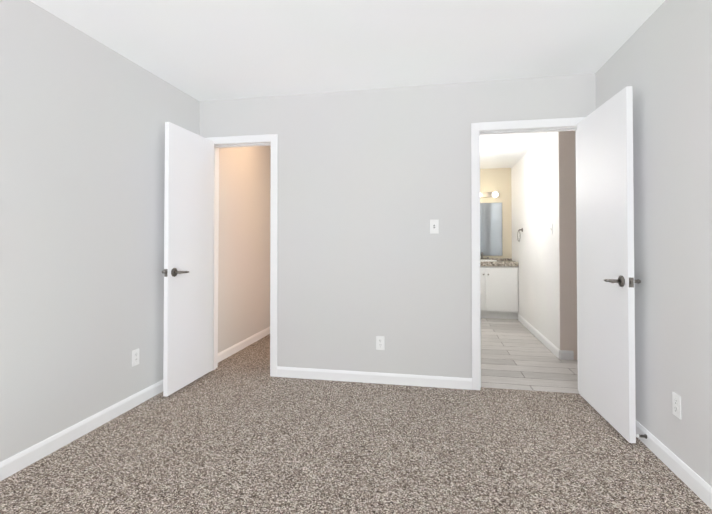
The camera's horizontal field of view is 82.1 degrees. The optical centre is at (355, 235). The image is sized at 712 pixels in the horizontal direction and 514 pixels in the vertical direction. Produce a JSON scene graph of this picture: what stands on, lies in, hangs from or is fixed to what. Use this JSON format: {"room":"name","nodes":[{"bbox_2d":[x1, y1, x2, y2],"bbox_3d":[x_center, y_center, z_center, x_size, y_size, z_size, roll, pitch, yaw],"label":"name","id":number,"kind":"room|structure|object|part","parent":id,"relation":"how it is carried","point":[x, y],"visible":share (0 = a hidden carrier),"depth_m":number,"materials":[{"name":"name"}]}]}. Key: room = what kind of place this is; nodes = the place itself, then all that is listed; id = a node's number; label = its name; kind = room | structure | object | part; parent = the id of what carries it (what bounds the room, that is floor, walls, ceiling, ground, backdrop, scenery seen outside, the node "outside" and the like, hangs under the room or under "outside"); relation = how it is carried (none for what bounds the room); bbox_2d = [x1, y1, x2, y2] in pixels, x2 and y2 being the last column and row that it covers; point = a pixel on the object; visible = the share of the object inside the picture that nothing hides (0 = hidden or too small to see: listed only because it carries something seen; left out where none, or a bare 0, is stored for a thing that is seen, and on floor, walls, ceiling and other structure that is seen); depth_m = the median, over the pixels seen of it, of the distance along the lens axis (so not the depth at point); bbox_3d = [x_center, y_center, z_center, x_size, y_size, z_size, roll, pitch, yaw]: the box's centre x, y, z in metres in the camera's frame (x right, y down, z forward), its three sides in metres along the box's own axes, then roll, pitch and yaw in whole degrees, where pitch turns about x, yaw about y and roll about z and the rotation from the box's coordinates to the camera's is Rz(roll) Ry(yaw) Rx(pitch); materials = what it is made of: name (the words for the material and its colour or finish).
{"room":"empty bedroom","nodes":[
{"label":"empty bedroom","id":0,"kind":"room"},
{"bbox_2d":[0,0,270,461],"bbox_3d":[-1.637,-0.009,2.815,0.152,2.440,7.820,0,-1,11],"label":"wall","id":1,"kind":"structure","parent":0,"point":[84,117],"depth_m":2.51,"materials":[{"name":"paint"}]},
{"bbox_2d":[0,380,162,480],"bbox_3d":[-1.860,1.148,1.375,0.014,0.086,4.700,0,-1,11],"label":"baseboard","id":2,"kind":"structure","parent":1,"relation":"attached to","point":[14,464],"depth_m":2.39,"materials":[{"name":"paint"}]},
{"bbox_2d":[132,348,138,366],"bbox_3d":[-1.567,0.869,2.910,0.007,0.114,0.070,0,-1,11],"label":"electrical outlet","id":3,"kind":"object","parent":1,"relation":"attached to","point":[135,357],"visible":1,"depth_m":2.90,"materials":[{"name":"white plastic"}]},
{"bbox_2d":[218,327,269,362],"bbox_3d":[-1.085,1.202,5.216,0.014,0.086,2.864,0,-1,11],"label":"baseboard","id":4,"kind":"structure","parent":1,"relation":"attached to","point":[234,349],"depth_m":4.43,"materials":[{"name":"paint"}]},
{"bbox_2d":[29,0,664,101],"bbox_3d":[-0.250,-1.303,1.099,3.533,0.100,4.940,0,-1,11],"label":"ceiling","id":5,"kind":"structure","parent":0,"point":[206,50],"depth_m":2.57,"materials":[{"name":"paint"}]},
{"bbox_2d":[0,334,711,513],"bbox_3d":[0.034,1.232,2.536,3.533,0.050,7.940,0,-1,11],"label":"floor","id":6,"kind":"structure","parent":0,"point":[242,431],"depth_m":2.21,"materials":[{"name":"beige carpet"}]},
{"bbox_2d":[200,73,595,377],"bbox_3d":[0.266,0.000,3.436,3.413,2.440,0.120,0,-1,11],"label":"wall","id":7,"kind":"structure","parent":0,"point":[372,183],"depth_m":3.39,"materials":[{"name":"paint"}]},
{"bbox_2d":[163,122,213,396],"bbox_3d":[-1.319,0.176,3.342,0.099,2.040,0.637,0,-1,11],"label":"door","id":8,"kind":"structure","parent":7,"relation":"in","point":[189,247],"depth_m":3.27,"materials":[{"name":"paint"}]},
{"bbox_3d":[-1.340,0.280,3.135,0.064,0.066,0.156,0,-1,11],"label":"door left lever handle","id":9,"kind":"part","parent":8,"relation":"part of","materials":[{"name":"grey metal"}]},
{"bbox_2d":[206,134,277,376],"bbox_3d":[-1.014,0.171,3.680,0.701,2.105,0.152,0,-1,11],"label":"door frame","id":10,"kind":"structure","parent":7,"relation":"attached to","point":[272,139],"depth_m":3.56,"materials":[{"name":"paint"}]},
{"bbox_2d":[277,366,471,389],"bbox_3d":[0.117,1.176,3.380,1.628,0.086,0.014,0,-1,11],"label":"baseboard","id":11,"kind":"structure","parent":7,"relation":"attached to","point":[389,378],"depth_m":3.36,"materials":[{"name":"paint"}]},
{"bbox_2d":[376,336,384,349],"bbox_3d":[0.200,0.889,3.370,0.070,0.114,0.007,0,-1,11],"label":"electrical outlet","id":12,"kind":"object","parent":7,"relation":"attached to","point":[380,342],"visible":1,"depth_m":3.37,"materials":[{"name":"white plastic"}]},
{"bbox_2d":[430,220,438,233],"bbox_3d":[0.631,-0.070,3.296,0.070,0.114,0.016,0,-1,11],"label":"light switch","id":13,"kind":"object","parent":7,"relation":"attached to","point":[434,226],"visible":1,"depth_m":3.30,"materials":[{"name":"white plastic"}]},
{"bbox_2d":[471,117,584,390],"bbox_3d":[1.358,0.162,3.222,0.874,2.110,0.152,0,-1,11],"label":"door frame","id":14,"kind":"structure","parent":7,"relation":"attached to","point":[476,128],"depth_m":3.22,"materials":[{"name":"paint"}]},
{"bbox_2d":[577,86,635,442],"bbox_3d":[1.601,0.168,2.715,0.099,2.040,0.756,0,-1,9],"label":"door","id":15,"kind":"structure","parent":7,"relation":"in","point":[606,310],"depth_m":2.58,"materials":[{"name":"paint"}]},
{"bbox_3d":[1.542,0.271,2.455,0.064,0.066,0.156,0,-1,9],"label":"door right lever handle","id":16,"kind":"part","parent":15,"relation":"part of","materials":[{"name":"grey metal"}]},
{"bbox_2d":[629,278,633,286],"bbox_3d":[1.572,0.269,2.331,0.025,0.056,0.010,0,-1,9],"label":"latch plate","id":17,"kind":"object","parent":15,"relation":"attached to","point":[631,282],"visible":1,"depth_m":2.33,"materials":[{"name":"silver metal"}]},
{"bbox_2d":[480,168,511,257],"bbox_3d":[2.335,0.086,6.722,2.205,2.360,0.120,0,-1,11],"label":"wall","id":18,"kind":"structure","parent":0,"point":[496,180],"depth_m":6.66,"materials":[{"name":"paint"}]},
{"bbox_2d":[480,191,498,197],"bbox_3d":[1.993,-0.655,6.659,0.661,0.100,0.152,0,-1,11],"label":"sconce","id":19,"kind":"object","parent":18,"relation":"attached to","point":[495,194],"visible":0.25,"depth_m":6.66,"materials":[{"name":"white glass"}]},
{"bbox_2d":[480,202,502,255],"bbox_3d":[2.006,-0.099,6.718,0.761,0.870,0.016,0,-1,11],"label":"bathroom mirror","id":20,"kind":"object","parent":18,"relation":"attached to","point":[490,229],"visible":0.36,"depth_m":6.67,"materials":[{"name":"clear glass"}]},
{"bbox_2d":[480,132,547,168],"bbox_3d":[2.003,-1.208,5.022,2.205,0.180,3.620,0,-1,11],"label":"ceiling","id":21,"kind":"structure","parent":0,"point":[504,150],"depth_m":5.19,"materials":[{"name":"paint"}]},
{"bbox_2d":[481,318,578,393],"bbox_3d":[1.624,1.267,5.030,2.965,0.050,3.680,0,-1,11],"label":"floor","id":22,"kind":"structure","parent":0,"point":[516,354],"depth_m":3.94,"materials":[{"name":"grey tile"}]},
{"bbox_2d":[480,252,517,318],"bbox_3d":[2.000,0.766,6.412,0.941,0.990,0.592,0,-1,11],"label":"vanity cabinet","id":23,"kind":"object","parent":22,"relation":"on","point":[499,286],"visible":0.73,"depth_m":6.13,"materials":[{"name":"paint"}]},
{"bbox_3d":[1.730,0.816,6.188,0.448,0.635,0.052,0,-1,11],"label":"cab door","id":24,"kind":"part","parent":23,"relation":"part of","materials":[{"name":"paint"}]},
{"bbox_2d":[480,258,517,266],"bbox_3d":[2.002,0.422,6.430,0.941,0.100,0.565,0,-1,11],"label":"countertop","id":25,"kind":"structure","parent":23,"relation":"on","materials":[{"name":"stone"}]},
{"bbox_2d":[480,252,488,260],"bbox_3d":[2.037,0.339,6.586,0.211,0.130,0.139,0,-1,11],"label":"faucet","id":26,"kind":"object","parent":25,"relation":"on","point":[481,258],"depth_m":6.62,"materials":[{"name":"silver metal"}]},
{"bbox_2d":[480,259,496,262],"bbox_3d":[2.009,0.401,6.441,0.404,0.029,0.404,0,-1,11],"label":"sink","id":27,"kind":"object","parent":25,"relation":"in","point":[481,260],"depth_m":6.26,"materials":[{"name":"white ceramic"}]},
{"bbox_3d":[2.177,0.815,6.101,0.448,0.635,0.052,0,-1,11],"label":"cab door","id":28,"kind":"part","parent":23,"relation":"part of","materials":[{"name":"paint"}]},
{"bbox_2d":[559,131,576,359],"bbox_3d":[2.400,0.048,4.013,0.750,2.360,0.004,0,-1,11],"label":"wall","id":29,"kind":"structure","parent":0,"point":[567,251],"depth_m":4.07,"materials":[{"name":"paint"}]},
{"bbox_2d":[560,350,573,359],"bbox_3d":[2.089,1.185,4.048,0.120,0.086,0.014,0,-1,11],"label":"baseboard","id":30,"kind":"structure","parent":29,"relation":"attached to","point":[566,355],"depth_m":4.04,"materials":[{"name":"paint"}]},
{"bbox_2d":[511,0,711,486],"bbox_3d":[1.769,-0.014,2.473,0.144,2.440,8.440,0,-1,11],"label":"wall","id":31,"kind":"structure","parent":0,"point":[659,61],"depth_m":2.17,"materials":[{"name":"paint"}]},
{"bbox_2d":[518,314,559,358],"bbox_3d":[2.217,1.200,5.064,0.014,0.086,2.030,0,-1,11],"label":"baseboard","id":32,"kind":"structure","parent":31,"relation":"attached to","point":[549,345],"depth_m":4.77,"materials":[{"name":"paint"}]},
{"bbox_2d":[550,224,552,233],"bbox_3d":[2.074,-0.068,4.350,0.016,0.114,0.070,0,-1,11],"label":"bathroom light switch","id":33,"kind":"object","parent":31,"relation":"attached to","point":[551,228],"visible":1,"depth_m":4.34,"materials":[{"name":"white plastic"}]},
{"bbox_2d":[636,420,711,508],"bbox_3d":[1.360,1.139,0.754,0.014,0.086,4.700,0,-1,11],"label":"baseboard","id":34,"kind":"structure","parent":31,"relation":"attached to","point":[696,484],"depth_m":2.03,"materials":[{"name":"paint"}]},
{"bbox_2d":[636,434,646,438],"bbox_3d":[1.633,1.148,2.338,0.050,0.024,0.024,0,-1,11],"label":"door stop","id":35,"kind":"object","parent":34,"relation":"attached to","point":[642,436],"visible":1,"depth_m":2.33,"materials":[{"name":"silver metal"}]},
{"bbox_2d":[672,392,680,419],"bbox_3d":[1.614,0.856,2.058,0.007,0.114,0.070,0,-1,11],"label":"electrical outlet","id":36,"kind":"object","parent":31,"relation":"attached to","point":[676,404],"visible":1,"depth_m":2.05,"materials":[{"name":"white plastic"}]}
]}

